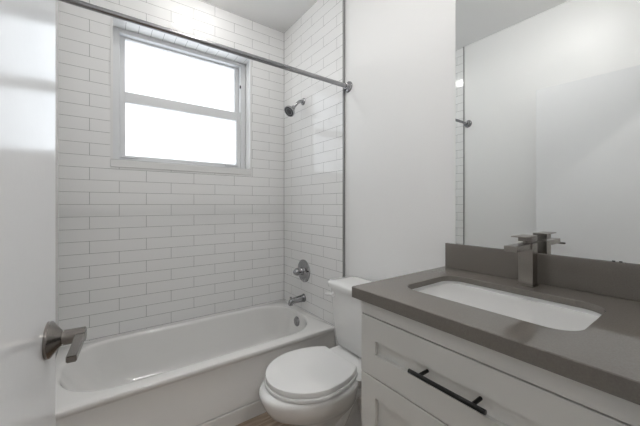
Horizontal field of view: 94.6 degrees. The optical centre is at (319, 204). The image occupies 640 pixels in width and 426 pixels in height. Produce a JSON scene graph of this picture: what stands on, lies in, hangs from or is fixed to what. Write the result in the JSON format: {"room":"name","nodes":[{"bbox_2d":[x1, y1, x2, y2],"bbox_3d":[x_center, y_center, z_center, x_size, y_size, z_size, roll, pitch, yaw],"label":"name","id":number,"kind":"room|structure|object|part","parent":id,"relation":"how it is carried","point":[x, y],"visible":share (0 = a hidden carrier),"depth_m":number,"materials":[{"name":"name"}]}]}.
{"room":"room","nodes":[
{"label":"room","id":0,"kind":"room"},
{"bbox_2d":[55,0,58,357],"bbox_3d":[-0.902,-0.170,0.761,0.109,2.745,2.380,0,0,-36],"label":"wall","id":1,"kind":"structure","parent":0,"point":[56,1],"depth_m":1.69,"materials":[{"name":"white paint"}]},
{"bbox_2d":[59,0,283,346],"bbox_3d":[-1.001,-0.170,2.295,1.743,2.745,0.225,0,0,-36],"label":"wall","id":2,"kind":"structure","parent":0,"point":[140,249],"depth_m":2.07,"materials":[{"name":"tile"}]},
{"bbox_2d":[113,26,244,168],"bbox_3d":[-1.056,-0.755,2.317,0.952,0.922,0.107,0,0,-36],"label":"window","id":3,"kind":"structure","parent":2,"relation":"in","point":[120,97],"depth_m":2.22,"materials":[{"name":"white plastic"}]},
{"bbox_3d":[-1.067,-0.957,2.334,0.858,0.459,0.035,0,0,-36],"label":"sash","id":4,"kind":"part","parent":3,"relation":"part of","materials":[{"name":"white plastic"}]},
{"bbox_3d":[-1.045,-0.557,2.303,0.858,0.464,0.036,0,0,-36],"label":"sash","id":5,"kind":"part","parent":3,"relation":"part of","materials":[{"name":"white plastic"}]},
{"bbox_2d":[110,159,251,174],"bbox_3d":[-1.009,-0.270,2.252,0.962,0.048,0.176,0,0,-36],"label":"trim","id":6,"kind":"structure","parent":2,"relation":"attached to","point":[113,163],"depth_m":2.13,"materials":[{"name":"white"}]},
{"bbox_2d":[110,16,251,168],"bbox_3d":[-0.964,-0.758,2.189,0.962,0.926,0.016,0,0,-36],"label":"trim","id":7,"kind":"structure","parent":2,"relation":"attached to","point":[111,18],"depth_m":1.98,"materials":[{"name":"white"}]},
{"bbox_2d":[201,0,316,31],"bbox_3d":[0.014,-1.592,0.664,3.000,0.100,4.060,0,0,-36],"label":"ceiling","id":8,"kind":"structure","parent":0,"point":[279,15],"depth_m":2.33,"materials":[{"name":"white paint"}]},
{"bbox_2d":[236,412,295,425],"bbox_3d":[0.014,1.243,0.664,3.000,0.080,4.060,0,0,-36],"label":"floor","id":9,"kind":"structure","parent":0,"point":[264,419],"depth_m":1.63,"materials":[{"name":"brown wood"}]},
{"bbox_2d":[55,300,335,425],"bbox_3d":[-0.716,1.025,1.893,1.518,0.356,0.759,0,0,-36],"label":"bathtub","id":10,"kind":"object","parent":9,"relation":"on","point":[210,370],"visible":0.77,"depth_m":1.71,"materials":[{"name":"white ceramic"}]},
{"bbox_3d":[-0.185,0.914,2.314,0.019,0.074,0.074,0,0,-36],"label":"overflow plate","id":11,"kind":"part","parent":10,"relation":"part of","materials":[{"name":"silver metal"}]},
{"bbox_2d":[259,276,373,425],"bbox_3d":[0.047,0.824,1.495,0.737,0.758,0.460,0,0,-36],"label":"toilet","id":12,"kind":"object","parent":9,"relation":"on","point":[317,385],"visible":0.75,"depth_m":1.38,"materials":[{"name":"white ceramic"}]},
{"bbox_3d":[-0.061,0.816,1.417,0.412,0.016,0.390,0,0,-36],"label":"seat","id":13,"kind":"part","parent":12,"relation":"part of","materials":[{"name":"white plastic"}]},
{"bbox_3d":[-0.060,0.794,1.418,0.404,0.025,0.380,0,0,-36],"label":"seat lid","id":14,"kind":"part","parent":12,"relation":"part of","materials":[{"name":"white plastic"}]},
{"bbox_3d":[0.061,0.521,1.725,0.060,0.028,0.032,0,0,45],"label":"flush lever","id":15,"kind":"part","parent":12,"relation":"part of","materials":[{"name":"white plastic"}]},
{"bbox_3d":[0.257,0.656,1.647,0.198,0.338,0.426,0,0,-36],"label":"tank","id":16,"kind":"part","parent":12,"relation":"part of","materials":[{"name":"white ceramic"}]},
{"bbox_3d":[0.254,0.466,1.644,0.226,0.042,0.460,0,0,-36],"label":"tank lid","id":17,"kind":"part","parent":12,"relation":"part of","materials":[{"name":"white ceramic"}]},
{"bbox_2d":[361,301,639,425],"bbox_3d":[0.562,0.765,0.926,0.607,0.876,0.685,0,0,-36],"label":"vanity cabinet","id":18,"kind":"object","parent":9,"relation":"on","point":[414,373],"visible":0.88,"depth_m":0.77,"materials":[{"name":"white paint"}]},
{"bbox_3d":[0.253,0.842,0.915,0.020,0.511,0.340,0,0,-36],"label":"door","id":19,"kind":"part","parent":18,"relation":"part of","materials":[{"name":"white paint"}]},
{"bbox_3d":[0.330,0.474,0.770,0.049,0.012,0.212,0,0,-36],"label":"drawer handle","id":20,"kind":"part","parent":18,"relation":"part of","materials":[{"name":"black metal"}]},
{"bbox_2d":[352,243,639,404],"bbox_3d":[0.561,0.253,0.936,0.597,0.148,0.709,0,0,-36],"label":"countertop","id":21,"kind":"structure","parent":18,"relation":"on","point":[604,356],"depth_m":0.84,"materials":[{"name":"grey stone"}]},
{"bbox_2d":[412,281,600,330],"bbox_3d":[0.554,0.384,0.942,0.358,0.148,0.532,0,0,-36],"label":"sink","id":22,"kind":"object","parent":21,"relation":"in","point":[554,315],"visible":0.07,"depth_m":0.95,"materials":[{"name":"white ceramic"}]},
{"bbox_2d":[504,234,538,287],"bbox_3d":[0.698,0.199,1.028,0.169,0.180,0.052,0,0,-36],"label":"faucet","id":23,"kind":"object","parent":21,"relation":"on","point":[526,250],"visible":1,"depth_m":1.04,"materials":[{"name":"silver metal"}]},
{"bbox_3d":[0.680,0.147,1.015,0.124,0.020,0.039,0,0,-36],"label":"spout","id":24,"kind":"part","parent":23,"relation":"part of","materials":[{"name":"silver metal"}]},
{"bbox_3d":[0.722,0.111,1.045,0.104,0.004,0.046,0,0,-36],"label":"lever","id":25,"kind":"part","parent":23,"relation":"part of","materials":[{"name":"silver metal"}]},
{"bbox_3d":[0.747,0.122,1.062,0.044,0.018,0.046,0,0,-36],"label":"handle","id":26,"kind":"part","parent":23,"relation":"part of","materials":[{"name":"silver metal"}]},
{"bbox_3d":[0.747,0.287,1.062,0.050,0.004,0.052,0,0,-36],"label":"plate","id":27,"kind":"part","parent":23,"relation":"part of","materials":[{"name":"silver metal"}]},
{"bbox_2d":[284,0,454,345],"bbox_3d":[0.420,-0.170,1.715,0.117,2.745,2.380,0,0,-36],"label":"wall","id":28,"kind":"structure","parent":0,"point":[369,169],"depth_m":1.81,"materials":[{"name":"white paint"}]},
{"bbox_2d":[58,0,351,92],"bbox_3d":[-0.434,-0.782,1.509,1.542,0.072,0.072,0,0,-36],"label":"shower curtain rod","id":29,"kind":"object","parent":28,"relation":"attached to","point":[347,86],"visible":1,"depth_m":1.41,"materials":[{"name":"silver metal"}]},
{"bbox_2d":[284,98,304,116],"bbox_3d":[-0.205,-0.779,2.349,0.158,0.163,0.091,0,0,-36],"label":"showerhead","id":30,"kind":"object","parent":28,"relation":"attached to","point":[289,110],"visible":1,"depth_m":2.33,"materials":[{"name":"silver metal"}]},
{"bbox_3d":[-0.174,-0.804,2.364,0.097,0.079,0.032,0,0,-20],"label":"shower arm","id":31,"kind":"part","parent":30,"relation":"part of","materials":[{"name":"silver metal"}]},
{"bbox_2d":[288,294,305,305],"bbox_3d":[-0.186,0.750,2.338,0.140,0.070,0.061,0,0,-36],"label":"tub spout","id":32,"kind":"object","parent":28,"relation":"attached to","point":[301,298],"visible":1,"depth_m":2.32,"materials":[{"name":"silver metal"}]},
{"bbox_2d":[293,260,309,281],"bbox_3d":[-0.169,0.531,2.350,0.098,0.180,0.180,0,0,-36],"label":"shower valve","id":33,"kind":"object","parent":28,"relation":"attached to","point":[303,270],"visible":1,"depth_m":2.33,"materials":[{"name":"silver metal"}]},
{"bbox_3d":[-0.079,-0.170,2.322,0.015,2.745,0.811,0,0,-36],"label":"tile panel","id":34,"kind":"part","parent":28,"relation":"part of","materials":[{"name":"white tile"}]},
{"bbox_2d":[445,243,639,301],"bbox_3d":[0.798,0.234,1.104,0.016,0.110,0.703,0,0,-36],"label":"backsplash","id":35,"kind":"structure","parent":28,"relation":"attached to","point":[602,277],"depth_m":1.03,"materials":[{"name":"grey stone"}]},
{"bbox_2d":[455,0,639,263],"bbox_3d":[0.814,-0.459,1.088,0.009,1.276,0.657,0,0,-36],"label":"mirror","id":36,"kind":"object","parent":28,"relation":"attached to","point":[547,92],"visible":1,"depth_m":1.06,"materials":[{"name":"silver mirror"}]},
{"bbox_3d":[0.421,-0.169,0.322,1.743,2.745,0.120,0,0,-36],"label":"wall","id":37,"kind":"structure","parent":0,"visible":0},
{"bbox_2d":[0,0,86,425],"bbox_3d":[-0.369,0.153,0.319,0.100,2.075,0.800,0,0,-31],"label":"door","id":38,"kind":"structure","parent":37,"relation":"in","point":[30,336],"depth_m":0.50,"materials":[{"name":"white paint"}]},
{"bbox_3d":[-0.527,0.274,0.615,0.066,0.073,0.073,0,0,-36],"label":"handle","id":39,"kind":"part","parent":38,"relation":"part of","materials":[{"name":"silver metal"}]},
{"bbox_3d":[-0.474,0.274,0.577,0.018,0.018,0.127,0,0,-33],"label":"lever","id":40,"kind":"part","parent":38,"relation":"part of","materials":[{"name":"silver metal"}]}
]}

